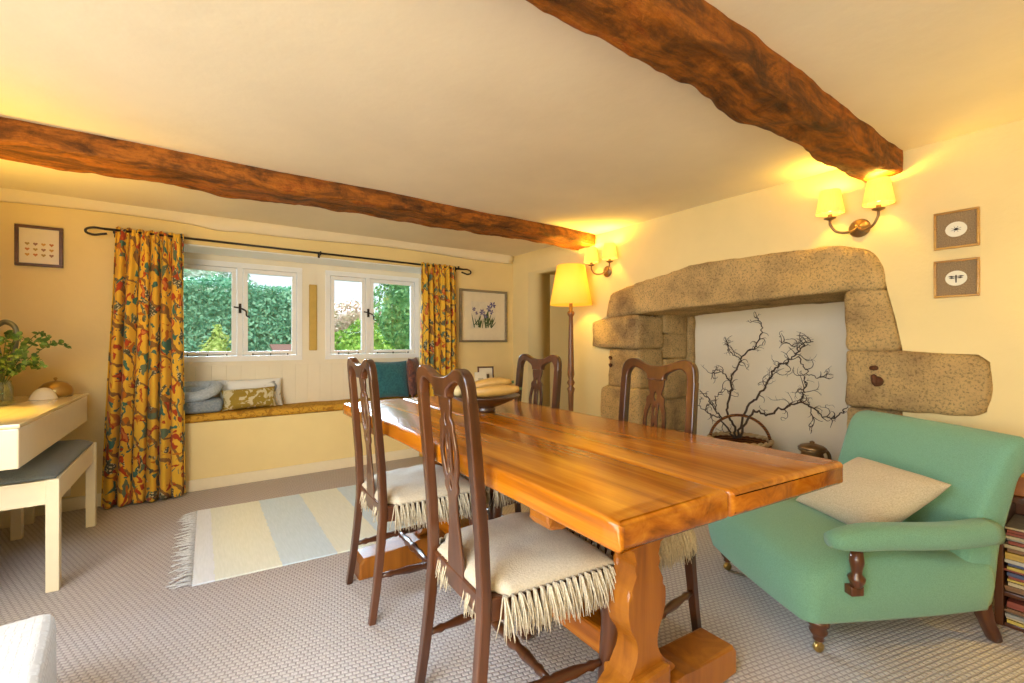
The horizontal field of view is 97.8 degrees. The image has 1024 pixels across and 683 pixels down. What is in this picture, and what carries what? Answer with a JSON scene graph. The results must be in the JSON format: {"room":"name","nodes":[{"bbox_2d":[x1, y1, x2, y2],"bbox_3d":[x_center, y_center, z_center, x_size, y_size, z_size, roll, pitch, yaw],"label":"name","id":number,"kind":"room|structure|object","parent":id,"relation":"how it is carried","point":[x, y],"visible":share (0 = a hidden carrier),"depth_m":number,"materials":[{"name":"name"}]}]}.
{"room":"traditional dwelling","nodes":[
{"label":"traditional dwelling","id":0,"kind":"room"},
{"bbox_2d":[0,202,512,498],"bbox_3d":[-1.593,0.060,4.162,4.390,2.080,0.590,0,0,-35],"label":"wall","id":1,"kind":"structure","parent":0,"point":[72,303],"depth_m":3.02,"materials":[{"name":"beige paint"}]},
{"bbox_2d":[14,223,62,267],"bbox_3d":[-2.982,-0.600,2.820,0.215,0.255,0.020,0,0,-35],"label":"picture","id":2,"kind":"object","parent":1,"relation":"attached to","point":[38,246],"visible":1,"depth_m":2.82},
{"bbox_2d":[62,487,70,496],"bbox_3d":[-2.892,0.960,2.878,0.070,0.080,0.028,0,0,-35],"label":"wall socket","id":3,"kind":"object","parent":1,"relation":"attached to","point":[68,493],"visible":0.22,"depth_m":2.88,"materials":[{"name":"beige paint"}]},
{"bbox_2d":[35,448,418,515],"bbox_3d":[-1.596,1.057,3.790,3.840,0.084,0.015,0,0,-35],"label":"baseboard","id":4,"kind":"structure","parent":1,"relation":"attached to","point":[74,503],"depth_m":3.52,"materials":[{"name":"beige paint"}]},
{"bbox_2d":[0,187,513,263],"bbox_3d":[-1.595,-0.910,3.770,3.904,0.154,0.050,0,0,-35],"label":"trim","id":5,"kind":"structure","parent":1,"relation":"attached to","point":[223,224],"depth_m":3.39,"materials":[{"name":"paint"}]},
{"bbox_2d":[84,226,470,274],"bbox_3d":[-1.608,-0.713,3.739,2.874,0.084,0.085,0,0,-35],"label":"pole","id":6,"kind":"object","parent":1,"relation":"attached to","point":[90,227],"visible":0.98,"depth_m":3.46,"materials":[{"name":"metal"}]},
{"bbox_2d":[101,226,185,508],"bbox_3d":[-2.509,0.159,3.054,0.452,1.858,0.127,0,0,-35],"label":"curtain","id":7,"kind":"object","parent":6,"relation":"hanging from","point":[144,448],"visible":1,"depth_m":3.04,"materials":[{"name":"yellow fabric"}]},
{"bbox_2d":[419,262,455,456],"bbox_3d":[-0.700,0.168,4.318,0.375,1.841,0.118,0,0,-35],"label":"curtain","id":8,"kind":"object","parent":6,"relation":"hanging from","point":[438,288],"visible":0.59,"depth_m":4.29,"materials":[{"name":"yellow fabric"}]},
{"bbox_2d":[185,395,416,422],"bbox_3d":[-1.746,0.571,3.891,2.259,0.059,0.315,0,0,-35],"label":"seat cushion","id":9,"kind":"object","parent":1,"relation":"on","point":[336,405],"visible":0.52,"depth_m":3.62,"materials":[{"name":"gold fabric"}]},
{"bbox_2d":[184,381,221,413],"bbox_3d":[-2.413,0.424,3.410,0.344,0.231,0.264,0,0,-35],"label":"pet bed","id":10,"kind":"object","parent":9,"relation":"on","point":[199,398],"visible":0.66,"depth_m":3.36,"materials":[{"name":"grey fabric"}]},
{"bbox_2d":[184,386,206,391],"bbox_3d":[-2.430,0.395,3.414,0.240,0.102,0.200,0,0,-35],"label":"cushion","id":11,"kind":"object","parent":10,"relation":"on","point":[186,388],"depth_m":3.36,"materials":[{"name":"grey fabric"}]},
{"bbox_2d":[221,386,275,410],"bbox_3d":[-2.117,0.457,3.603,0.384,0.169,0.115,0,0,-37],"label":"cushion","id":12,"kind":"object","parent":9,"relation":"on","point":[264,396],"visible":1,"depth_m":3.56,"materials":[{"name":"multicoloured fabric"}]},
{"bbox_2d":[218,378,282,407],"bbox_3d":[-2.165,0.428,3.716,0.463,0.229,0.130,0,0,-32],"label":"cushion","id":13,"kind":"object","parent":9,"relation":"on","point":[257,383],"visible":0.54,"depth_m":3.71,"materials":[{"name":"white fabric"}]},
{"bbox_2d":[375,361,408,397],"bbox_3d":[-1.178,0.365,4.310,0.360,0.351,0.159,0,0,-31],"label":"cushion","id":14,"kind":"object","parent":9,"relation":"on","point":[392,376],"visible":0.7,"depth_m":4.27,"materials":[{"name":"teal fabric"}]},
{"bbox_2d":[407,358,418,396],"bbox_3d":[-0.971,0.350,4.443,0.113,0.378,0.340,0,0,1],"label":"cushion","id":15,"kind":"object","parent":9,"relation":"on","point":[412,364],"visible":0.69,"depth_m":4.30,"materials":[{"name":"red fabric"}]},
{"bbox_2d":[184,244,420,273],"bbox_3d":[-1.749,-0.709,3.896,2.266,0.011,0.324,0,0,-35],"label":"trim","id":16,"kind":"structure","parent":1,"relation":"attached to","point":[191,248],"depth_m":3.79,"materials":[{"name":"white paint"}]},
{"bbox_2d":[459,288,506,341],"bbox_3d":[-0.293,-0.265,4.690,0.575,0.545,0.030,0,0,-35],"label":"picture","id":17,"kind":"object","parent":1,"relation":"attached to","point":[482,313],"visible":1,"depth_m":4.68,"materials":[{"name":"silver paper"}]},
{"bbox_2d":[184,252,420,403],"bbox_3d":[-1.857,-0.058,4.051,2.270,1.315,0.050,0,0,-35],"label":"wall","id":18,"kind":"structure","parent":0,"point":[313,378],"depth_m":4.03,"materials":[{"name":"paint"}]},
{"bbox_2d":[184,258,301,361],"bbox_3d":[-2.273,-0.246,3.739,0.950,0.822,0.106,0,0,-35],"label":"window","id":19,"kind":"structure","parent":18,"relation":"in","point":[239,280],"depth_m":3.74,"materials":[{"name":"white paint"}]},
{"bbox_2d":[309,284,316,349],"bbox_3d":[-1.803,-0.217,4.050,0.067,0.595,0.011,0,0,-35],"label":"trim","id":20,"kind":"structure","parent":18,"relation":"attached to","point":[312,288],"depth_m":4.04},
{"bbox_2d":[325,270,418,358],"bbox_3d":[-1.349,-0.246,4.384,0.916,0.822,0.106,0,0,-35],"label":"window","id":21,"kind":"structure","parent":18,"relation":"in","point":[367,281],"depth_m":4.33,"materials":[{"name":"white paint"}]},
{"bbox_2d":[0,0,1023,255],"bbox_3d":[-0.540,-0.987,0.599,6.200,0.127,6.800,0,0,-35],"label":"ceiling","id":22,"kind":"structure","parent":0,"point":[508,108],"depth_m":1.70,"materials":[{"name":"paint"}]},
{"bbox_2d":[0,117,594,250],"bbox_3d":[-0.931,-0.887,2.864,3.850,0.147,0.335,0,0,-35],"label":"ceiling beam","id":23,"kind":"structure","parent":22,"relation":"attached to","point":[60,149],"depth_m":2.38,"materials":[{"name":"brown wood"}]},
{"bbox_2d":[526,0,902,182],"bbox_3d":[0.203,-0.876,1.107,4.002,0.168,0.215,0,0,-35],"label":"ceiling beam","id":24,"kind":"structure","parent":22,"relation":"attached to","point":[694,43],"depth_m":1.39,"materials":[{"name":"brown wood"}]},
{"bbox_2d":[0,456,1023,682],"bbox_3d":[-0.245,1.150,0.701,6.800,0.100,6.630,0,0,-35],"label":"floor","id":25,"kind":"structure","parent":0,"point":[113,611],"depth_m":1.73,"materials":[{"name":"carpet"}]},
{"bbox_2d":[0,614,56,682],"bbox_3d":[-1.354,0.935,1.006,0.442,0.329,0.400,0,0,-42],"label":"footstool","id":26,"kind":"object","parent":25,"relation":"on","point":[27,646],"visible":1,"depth_m":1.13,"materials":[{"name":"white fabric"}]},
{"bbox_2d":[0,393,87,528],"bbox_3d":[-2.538,0.715,2.204,0.459,0.770,1.337,0,0,-35],"label":"console table","id":27,"kind":"object","parent":25,"relation":"on","point":[28,428],"visible":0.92,"depth_m":2.12,"materials":[{"name":"beige paint"}]},
{"bbox_2d":[0,319,18,394],"bbox_3d":[-2.890,0.102,2.485,0.192,0.453,0.132,0,0,3],"label":"table lamp","id":28,"kind":"object","parent":27,"relation":"on","point":[11,324],"visible":0.46,"depth_m":2.52,"materials":[{"name":"grey metal"}]},
{"bbox_2d":[0,330,71,401],"bbox_3d":[-2.541,0.133,2.286,0.376,0.392,0.362,0,0,-35],"label":"plant","id":29,"kind":"object","parent":27,"relation":"on","point":[21,353],"visible":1,"depth_m":2.32,"materials":[{"name":"green plant"}]},
{"bbox_2d":[28,388,57,399],"bbox_3d":[-2.680,0.297,2.557,0.120,0.065,0.120,0,0,-35],"label":"lid","id":30,"kind":"object","parent":27,"relation":"on","point":[41,393],"visible":1,"depth_m":2.53,"materials":[{"name":"beige ceramic"}]},
{"bbox_2d":[38,377,73,396],"bbox_3d":[-2.770,0.273,2.713,0.158,0.113,0.158,0,0,-35],"label":"cloche","id":31,"kind":"object","parent":27,"relation":"on","point":[61,388],"visible":0.83,"depth_m":2.69,"materials":[{"name":"gold metal"}]},
{"bbox_2d":[0,440,96,592],"bbox_3d":[-2.396,0.830,2.237,0.348,0.540,0.880,0,0,-35],"label":"bench","id":32,"kind":"object","parent":25,"relation":"on","point":[62,463],"visible":0.76,"depth_m":1.99,"materials":[{"name":"beige paint"}]},
{"bbox_2d":[165,485,416,588],"bbox_3d":[-1.229,1.093,2.734,1.367,0.013,1.170,0,0,-35],"label":"rug","id":33,"kind":"object","parent":25,"relation":"on","point":[230,541],"visible":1,"depth_m":2.54,"materials":[{"name":"beige fabric"}]},
{"bbox_2d":[346,357,472,625],"bbox_3d":[-0.453,0.586,2.015,0.485,1.032,0.497,0,0,-34],"label":"dining chair","id":34,"kind":"object","parent":25,"relation":"on","point":[364,370],"visible":0.64,"depth_m":1.87,"materials":[{"name":"brown wood"}]},
{"bbox_2d":[360,464,487,531],"bbox_3d":[-0.416,0.676,2.034,0.497,0.150,0.554,0,0,-34],"label":"seat pad","id":35,"kind":"object","parent":34,"relation":"on","point":[405,486],"visible":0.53,"depth_m":1.86,"materials":[{"name":"beige fabric"}]},
{"bbox_2d":[460,354,561,519],"bbox_3d":[-0.034,0.586,2.336,0.485,1.032,0.497,0,0,-36],"label":"dining chair","id":36,"kind":"object","parent":25,"relation":"on","point":[538,365],"visible":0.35,"depth_m":2.43,"materials":[{"name":"brown wood"}]},
{"bbox_2d":[460,474,517,507],"bbox_3d":[-0.071,0.676,2.316,0.497,0.150,0.554,0,0,-36],"label":"seat pad","id":37,"kind":"object","parent":36,"relation":"on","point":[501,497],"visible":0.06,"depth_m":2.01,"materials":[{"name":"beige fabric"}]},
{"bbox_2d":[414,364,617,682],"bbox_3d":[-0.006,0.586,1.380,0.485,1.032,0.497,0,0,-32],"label":"dining chair","id":38,"kind":"object","parent":25,"relation":"on","point":[487,607],"visible":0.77,"depth_m":1.26,"materials":[{"name":"brown wood"}]},
{"bbox_2d":[435,512,615,644],"bbox_3d":[0.032,0.676,1.397,0.497,0.150,0.554,0,0,-32],"label":"seat pad","id":39,"kind":"object","parent":38,"relation":"on","point":[526,556],"visible":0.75,"depth_m":1.24,"materials":[{"name":"beige fabric"}]},
{"bbox_2d":[550,263,591,410],"bbox_3d":[0.501,0.228,3.800,0.356,1.745,0.356,0,0,-35],"label":"floor lamp","id":40,"kind":"object","parent":25,"relation":"on","point":[571,286],"visible":0.68,"depth_m":3.70,"materials":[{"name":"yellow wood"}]},
{"bbox_2d":[343,396,842,682],"bbox_3d":[0.003,0.712,1.796,0.860,0.776,1.988,0,0,-35],"label":"dining table","id":41,"kind":"object","parent":25,"relation":"on","point":[625,487],"visible":0.69,"depth_m":1.24,"materials":[{"name":"brown wood"}]},
{"bbox_2d":[453,393,519,412],"bbox_3d":[-0.124,0.286,2.083,0.326,0.076,0.326,0,0,-35],"label":"bowl","id":42,"kind":"object","parent":41,"relation":"on","point":[485,404],"visible":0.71,"depth_m":2.01,"materials":[{"name":"brown wood"}]},
{"bbox_2d":[454,385,461,396],"bbox_3d":[-0.254,0.232,2.085,0.056,0.056,0.056,0,0,-35],"label":"gourd","id":43,"kind":"object","parent":42,"relation":"on","point":[457,392],"visible":0.58,"depth_m":2.06,"materials":[{"name":"beige food"}]},
{"bbox_2d":[475,377,513,386],"bbox_3d":[-0.116,0.204,2.109,0.250,0.070,0.054,0,0,-6],"label":"gourd","id":44,"kind":"object","parent":42,"relation":"on","point":[496,380],"visible":0.44,"depth_m":2.09,"materials":[{"name":"food"}]},
{"bbox_2d":[476,385,521,396],"bbox_3d":[-0.087,0.225,2.034,0.266,0.057,0.056,0,0,-6],"label":"gourd","id":45,"kind":"object","parent":42,"relation":"in","point":[491,390],"visible":0.85,"depth_m":2.02,"materials":[{"name":"orange food"}]},
{"bbox_2d":[535,358,701,630],"bbox_3d":[0.403,0.586,1.683,0.485,1.032,0.497,0,0,-34],"label":"dining chair","id":46,"kind":"object","parent":25,"relation":"on","point":[657,375],"visible":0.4,"depth_m":1.69,"materials":[{"name":"brown wood"}]},
{"bbox_2d":[564,527,698,572],"bbox_3d":[0.366,0.676,1.665,0.497,0.150,0.554,0,0,-34],"label":"seat pad","id":47,"kind":"object","parent":46,"relation":"on","point":[683,543],"visible":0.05,"depth_m":1.50,"materials":[{"name":"beige fabric"}]},
{"bbox_2d":[708,410,1023,652],"bbox_3d":[1.420,0.726,1.899,0.925,0.764,0.797,0,0,-5],"label":"armchair","id":48,"kind":"object","parent":25,"relation":"on","point":[942,559],"visible":0.81,"depth_m":1.60,"materials":[{"name":"green fabric"}]},
{"bbox_2d":[796,457,950,524],"bbox_3d":[1.449,0.622,1.831,0.307,0.222,0.400,0,0,-5],"label":"cushion","id":49,"kind":"object","parent":48,"relation":"on","point":[870,490],"visible":0.77,"depth_m":1.74,"materials":[{"name":"beige fabric"}]},
{"bbox_2d":[994,495,1023,632],"bbox_3d":[2.239,0.847,1.470,0.276,0.507,0.870,0,0,-35],"label":"bookcase","id":50,"kind":"object","parent":25,"relation":"on","point":[1001,595],"visible":0.29,"depth_m":1.74,"materials":[{"name":"brown wood"}]},
{"bbox_2d":[1005,588,1023,595],"bbox_3d":[2.061,0.959,1.716,0.215,0.014,0.200,0,0,-35],"label":"magazine","id":51,"kind":"object","parent":50,"relation":"on","point":[1007,589],"visible":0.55,"depth_m":1.72,"materials":[{"name":"brown paper"}]},
{"bbox_2d":[1004,581,1023,592],"bbox_3d":[2.056,0.946,1.713,0.227,0.010,0.200,0,0,-35],"label":"magazine","id":52,"kind":"object","parent":51,"relation":"on","point":[1006,585],"visible":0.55,"depth_m":1.71,"materials":[{"name":"brown paper"}]},
{"bbox_2d":[1008,581,1023,589],"bbox_3d":[2.062,0.934,1.707,0.224,0.014,0.200,0,0,-35],"label":"magazine","id":53,"kind":"object","parent":52,"relation":"on","point":[1012,584],"visible":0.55,"depth_m":1.71,"materials":[{"name":"beige paper"}]},
{"bbox_2d":[1007,577,1023,585],"bbox_3d":[2.064,0.922,1.710,0.218,0.009,0.200,0,0,-35],"label":"magazine","id":54,"kind":"object","parent":53,"relation":"on","point":[1008,579],"visible":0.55,"depth_m":1.71,"materials":[{"name":"yellow paper"}]},
{"bbox_2d":[1009,576,1023,582],"bbox_3d":[2.066,0.909,1.708,0.217,0.014,0.200,0,0,-35],"label":"magazine","id":55,"kind":"object","parent":54,"relation":"on","point":[1012,578],"visible":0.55,"depth_m":1.71,"materials":[{"name":"red paper"}]},
{"bbox_2d":[1007,571,1023,579],"bbox_3d":[2.059,0.895,1.706,0.231,0.014,0.200,0,0,-35],"label":"magazine","id":56,"kind":"object","parent":55,"relation":"on","point":[1010,574],"visible":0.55,"depth_m":1.70,"materials":[{"name":"blue paper"}]},
{"bbox_2d":[1004,563,1023,575],"bbox_3d":[2.057,0.883,1.716,0.222,0.009,0.200,0,0,-35],"label":"magazine","id":57,"kind":"object","parent":56,"relation":"on","point":[1005,567],"visible":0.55,"depth_m":1.72,"materials":[{"name":"brown paper"}]},
{"bbox_2d":[1007,565,1023,573],"bbox_3d":[2.059,0.872,1.706,0.230,0.012,0.200,0,0,-35],"label":"magazine","id":58,"kind":"object","parent":57,"relation":"on","point":[1008,567],"visible":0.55,"depth_m":1.71,"materials":[{"name":"yellow paper"}]},
{"bbox_2d":[1008,563,1023,569],"bbox_3d":[2.064,0.859,1.708,0.221,0.012,0.200,0,0,-35],"label":"magazine","id":59,"kind":"object","parent":58,"relation":"on","point":[1009,564],"visible":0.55,"depth_m":1.71,"materials":[{"name":"blue paper"}]},
{"bbox_2d":[1005,558,1023,566],"bbox_3d":[2.055,0.845,1.711,0.230,0.014,0.200,0,0,-35],"label":"magazine","id":60,"kind":"object","parent":59,"relation":"on","point":[1006,560],"visible":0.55,"depth_m":1.71,"materials":[{"name":"beige paper"}]},
{"bbox_2d":[1005,555,1023,562],"bbox_3d":[2.057,0.832,1.711,0.228,0.012,0.200,0,0,-35],"label":"magazine","id":61,"kind":"object","parent":60,"relation":"on","point":[1006,557],"visible":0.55,"depth_m":1.71,"materials":[{"name":"yellow paper"}]},
{"bbox_2d":[1005,550,1023,559],"bbox_3d":[2.056,0.819,1.710,0.230,0.013,0.200,0,0,-35],"label":"magazine","id":62,"kind":"object","parent":61,"relation":"on","point":[1010,554],"visible":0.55,"depth_m":1.71,"materials":[{"name":"yellow paper"}]},
{"bbox_2d":[1007,548,1023,555],"bbox_3d":[2.063,0.805,1.710,0.220,0.014,0.200,0,0,-35],"label":"magazine","id":63,"kind":"object","parent":62,"relation":"on","point":[1008,549],"visible":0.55,"depth_m":1.71,"materials":[{"name":"brown paper"}]},
{"bbox_2d":[1004,540,1023,551],"bbox_3d":[2.058,0.791,1.715,0.222,0.013,0.200,0,0,-35],"label":"magazine","id":64,"kind":"object","parent":63,"relation":"on","point":[1006,544],"visible":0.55,"depth_m":1.72,"materials":[{"name":"beige paper"}]},
{"bbox_2d":[1008,540,1023,547],"bbox_3d":[2.066,0.777,1.710,0.215,0.014,0.200,0,0,-35],"label":"magazine","id":65,"kind":"object","parent":64,"relation":"on","point":[1009,542],"visible":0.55,"depth_m":1.71,"materials":[{"name":"red paper"}]},
{"bbox_3d":[2.065,0.764,1.713,0.213,0.011,0.200,0,0,-35],"label":"magazine","id":66,"kind":"object","parent":65,"relation":"on","visible":0},
{"bbox_2d":[1006,535,1023,541],"bbox_3d":[2.056,0.753,1.710,0.231,0.011,0.200,0,0,-35],"label":"magazine","id":67,"kind":"object","parent":66,"relation":"on","point":[1007,536],"visible":0.1,"depth_m":1.71,"materials":[{"name":"beige paper"}]},
{"bbox_2d":[1006,532,1023,538],"bbox_3d":[2.059,0.742,1.710,0.225,0.010,0.200,0,0,-35],"label":"magazine","id":68,"kind":"object","parent":67,"relation":"on","point":[1007,533],"visible":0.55,"depth_m":1.71,"materials":[{"name":"red paper"}]},
{"bbox_2d":[1007,529,1023,535],"bbox_3d":[2.062,0.731,1.710,0.222,0.010,0.200,0,0,-35],"label":"magazine","id":69,"kind":"object","parent":68,"relation":"on","point":[1008,530],"visible":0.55,"depth_m":1.71,"materials":[{"name":"red paper"}]},
{"bbox_2d":[1005,514,1023,532],"bbox_3d":[2.061,0.721,1.716,0.216,0.009,0.200,0,0,-35],"label":"magazine","id":70,"kind":"object","parent":69,"relation":"on","point":[1016,523],"visible":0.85,"depth_m":1.76,"materials":[{"name":"brown paper"}]},
{"bbox_2d":[1007,618,1023,627],"bbox_3d":[2.059,1.077,1.708,0.228,0.012,0.200,0,0,-35],"label":"magazine","id":71,"kind":"object","parent":50,"relation":"on","point":[1008,620],"visible":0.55,"depth_m":1.71,"materials":[{"name":"yellow paper"}]},
{"bbox_2d":[1006,616,1023,623],"bbox_3d":[2.061,1.066,1.712,0.220,0.010,0.200,0,0,-35],"label":"magazine","id":72,"kind":"object","parent":71,"relation":"on","point":[1006,616],"visible":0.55,"depth_m":1.71,"materials":[{"name":"white paper"}]},
{"bbox_2d":[1005,611,1023,621],"bbox_3d":[2.056,1.054,1.710,0.230,0.012,0.200,0,0,-35],"label":"magazine","id":73,"kind":"object","parent":72,"relation":"on","point":[1008,614],"visible":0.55,"depth_m":1.71,"materials":[{"name":"paper"}]},
{"bbox_2d":[1004,605,1023,616],"bbox_3d":[2.061,1.043,1.718,0.214,0.009,0.200,0,0,-35],"label":"magazine","id":74,"kind":"object","parent":73,"relation":"on","point":[1005,608],"visible":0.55,"depth_m":1.73,"materials":[{"name":"brown paper"}]},
{"bbox_2d":[1007,607,1023,615],"bbox_3d":[2.059,1.033,1.707,0.229,0.009,0.200,0,0,-35],"label":"magazine","id":75,"kind":"object","parent":74,"relation":"on","point":[1008,608],"visible":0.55,"depth_m":1.71,"materials":[{"name":"brown paper"}]},
{"bbox_2d":[1007,604,1023,611],"bbox_3d":[2.063,1.021,1.712,0.218,0.013,0.200,0,0,-35],"label":"magazine","id":76,"kind":"object","parent":75,"relation":"on","point":[1009,606],"visible":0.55,"depth_m":1.71,"materials":[{"name":"red paper"}]},
{"bbox_2d":[1007,597,1023,609],"bbox_3d":[2.060,1.007,1.707,0.227,0.014,0.200,0,0,-35],"label":"magazine","id":77,"kind":"object","parent":76,"relation":"on","point":[1011,601],"visible":0.55,"depth_m":1.71,"materials":[{"name":"red paper"}]},
{"bbox_2d":[1014,473,1023,496],"bbox_3d":[2.061,0.542,1.712,0.208,0.100,0.248,0,0,-35],"label":"box","id":78,"kind":"object","parent":50,"relation":"on","point":[1019,490],"visible":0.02,"depth_m":1.71,"materials":[{"name":"brown wood"}]},
{"bbox_3d":[-0.270,0.757,4.138,0.322,0.675,0.333,0,0,-35],"label":"side table","id":79,"kind":"object","parent":25,"relation":"on","visible":0},
{"bbox_2d":[475,372,486,380],"bbox_3d":[-0.288,0.349,4.077,0.110,0.139,0.054,0,0,-15],"label":"greeting card","id":80,"kind":"object","parent":79,"relation":"on","point":[478,375],"visible":0.43,"depth_m":4.07,"materials":[{"name":"white paper"}]},
{"bbox_2d":[477,366,493,377],"bbox_3d":[-0.251,0.327,4.216,0.155,0.185,0.075,0,0,-18],"label":"photo frame","id":81,"kind":"object","parent":79,"relation":"on","point":[489,369],"visible":0.48,"depth_m":4.21,"materials":[{"name":"brown wood"}]},
{"bbox_3d":[1.680,1.050,3.129,0.675,0.099,1.340,0,0,-35],"label":"trim","id":82,"kind":"structure","parent":25,"relation":"on","visible":0},
{"bbox_2d":[707,414,773,448],"bbox_3d":[1.635,0.759,3.214,0.431,0.480,0.431,0,0,-35],"label":"basket","id":83,"kind":"object","parent":82,"relation":"on","point":[747,438],"visible":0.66,"depth_m":3.28,"materials":[{"name":"brown wicker"}]},
{"bbox_2d":[698,378,738,437],"bbox_3d":[1.504,0.468,3.257,0.220,0.446,0.324,0,0,-35],"label":"branch","id":84,"kind":"object","parent":83,"relation":"in","point":[709,401],"visible":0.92,"depth_m":3.27,"materials":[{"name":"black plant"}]},
{"bbox_2d":[702,312,768,438],"bbox_3d":[1.624,0.252,3.271,0.222,0.914,0.433,0,0,-35],"label":"branch","id":85,"kind":"object","parent":83,"relation":"in","point":[726,342],"visible":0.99,"depth_m":3.27,"materials":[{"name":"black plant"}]},
{"bbox_2d":[737,330,832,437],"bbox_3d":[1.817,0.316,3.029,0.256,0.781,0.585,0,0,-44],"label":"branch","id":86,"kind":"object","parent":83,"relation":"in","point":[799,335],"visible":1,"depth_m":2.98,"materials":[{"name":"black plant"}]},
{"bbox_2d":[739,371,847,437],"bbox_3d":[1.783,0.439,2.889,0.623,0.505,0.330,0,0,36],"label":"branch","id":87,"kind":"object","parent":83,"relation":"in","point":[803,392],"visible":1,"depth_m":2.84,"materials":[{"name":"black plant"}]},
{"bbox_2d":[592,246,992,431],"bbox_3d":[1.655,0.233,3.102,0.784,1.551,2.417,0,0,-35],"label":"fireplace","id":88,"kind":"object","parent":82,"relation":"on","point":[883,377],"visible":0.73,"depth_m":2.58,"materials":[{"name":"stone"}]},
{"bbox_2d":[797,441,831,459],"bbox_3d":[1.803,0.796,2.684,0.190,0.406,0.220,0,0,38],"label":"pot","id":89,"kind":"object","parent":82,"relation":"on","point":[811,449],"visible":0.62,"depth_m":2.63,"materials":[{"name":"brown metal"}]},
{"bbox_2d":[550,274,850,460],"bbox_3d":[1.418,0.125,3.824,0.459,1.950,3.050,0,0,-35],"label":"wall","id":90,"kind":"structure","parent":0,"point":[824,323],"depth_m":3.34,"materials":[{"name":"white paint"}]},
{"bbox_2d":[513,119,1023,437],"bbox_3d":[2.027,0.060,2.286,0.300,2.080,6.630,0,0,-35],"label":"wall","id":91,"kind":"structure","parent":0,"point":[984,169],"depth_m":2.20,"materials":[{"name":"beige paint"}]},
{"bbox_2d":[584,243,617,276],"bbox_3d":[0.744,-0.668,3.726,0.155,0.253,0.336,0,0,-35],"label":"wall light","id":92,"kind":"object","parent":91,"relation":"attached to","point":[609,253],"visible":1,"depth_m":3.74,"materials":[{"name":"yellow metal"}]},
{"bbox_2d":[815,176,895,236],"bbox_3d":[1.750,-0.668,2.285,0.155,0.253,0.336,0,0,-35],"label":"wall light","id":93,"kind":"object","parent":91,"relation":"attached to","point":[879,192],"visible":1,"depth_m":2.30,"materials":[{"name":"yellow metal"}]},
{"bbox_2d":[934,206,979,250],"bbox_3d":[2.014,-0.509,2.027,0.016,0.170,0.150,0,0,-35],"label":"picture","id":94,"kind":"object","parent":91,"relation":"attached to","point":[960,228],"visible":1,"depth_m":2.02,"materials":[{"name":"brown fabric"}]},
{"bbox_2d":[934,257,979,297],"bbox_3d":[2.014,-0.287,2.027,0.016,0.170,0.150,0,0,-35],"label":"picture","id":95,"kind":"object","parent":91,"relation":"attached to","point":[956,277],"visible":1,"depth_m":2.02,"materials":[{"name":"brown fabric"}]},
{"label":"outside","id":96,"kind":"structure","parent":0,"visible":0},
{"bbox_2d":[184,269,290,294],"bbox_3d":[-10.288,-0.503,13.573,8.022,4.628,2.478,0,0,-35],"label":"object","id":97,"kind":"object","parent":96,"point":[188,273],"visible":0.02,"depth_m":13.57,"materials":[{"name":"white"}]},
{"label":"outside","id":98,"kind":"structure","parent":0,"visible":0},
{"bbox_3d":[-5.750,1.550,13.486,18.000,0.100,19.300,0,0,-35],"label":"lawn","id":99,"kind":"structure","parent":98,"visible":0},
{"bbox_2d":[199,324,230,351],"bbox_3d":[-3.918,0.676,5.925,0.503,1.832,0.516,0,0,-35],"label":"shrub","id":100,"kind":"object","parent":99,"relation":"on","point":[217,344],"visible":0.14,"depth_m":5.85,"materials":[{"name":"green plant"}]},
{"bbox_2d":[183,274,290,380],"bbox_3d":[-5.320,0.204,6.439,5.134,2.592,1.077,0,0,-35],"label":"hedge","id":101,"kind":"object","parent":99,"relation":"on","point":[269,311],"visible":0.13,"depth_m":6.83,"materials":[{"name":"green plant"}]},
{"bbox_2d":[270,344,290,350],"bbox_3d":[-3.172,0.770,6.505,0.560,1.460,0.620,0,0,-35],"label":"shed","id":102,"kind":"object","parent":99,"relation":"on","point":[274,347],"visible":0.14,"depth_m":6.49,"materials":[{"name":"pink"}]},
{"bbox_2d":[335,298,380,349],"bbox_3d":[-4.006,0.305,11.229,2.893,2.778,1.610,0,0,-35],"label":"blossom tree","id":103,"kind":"object","parent":99,"relation":"on","point":[345,316],"visible":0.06,"depth_m":10.84,"materials":[{"name":"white plant"}]},
{"bbox_2d":[335,318,395,353],"bbox_3d":[-2.336,0.648,6.894,1.133,2.040,1.152,0,0,5],"label":"bush","id":104,"kind":"object","parent":99,"relation":"on","point":[351,339],"visible":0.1,"depth_m":6.71,"materials":[{"name":"green plant"}]},
{"bbox_2d":[374,284,409,349],"bbox_3d":[-1.730,-0.108,8.398,1.866,3.923,1.367,0,0,-24],"label":"tree","id":105,"kind":"object","parent":99,"relation":"on","point":[394,320],"visible":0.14,"depth_m":7.87,"materials":[{"name":"green plant"}]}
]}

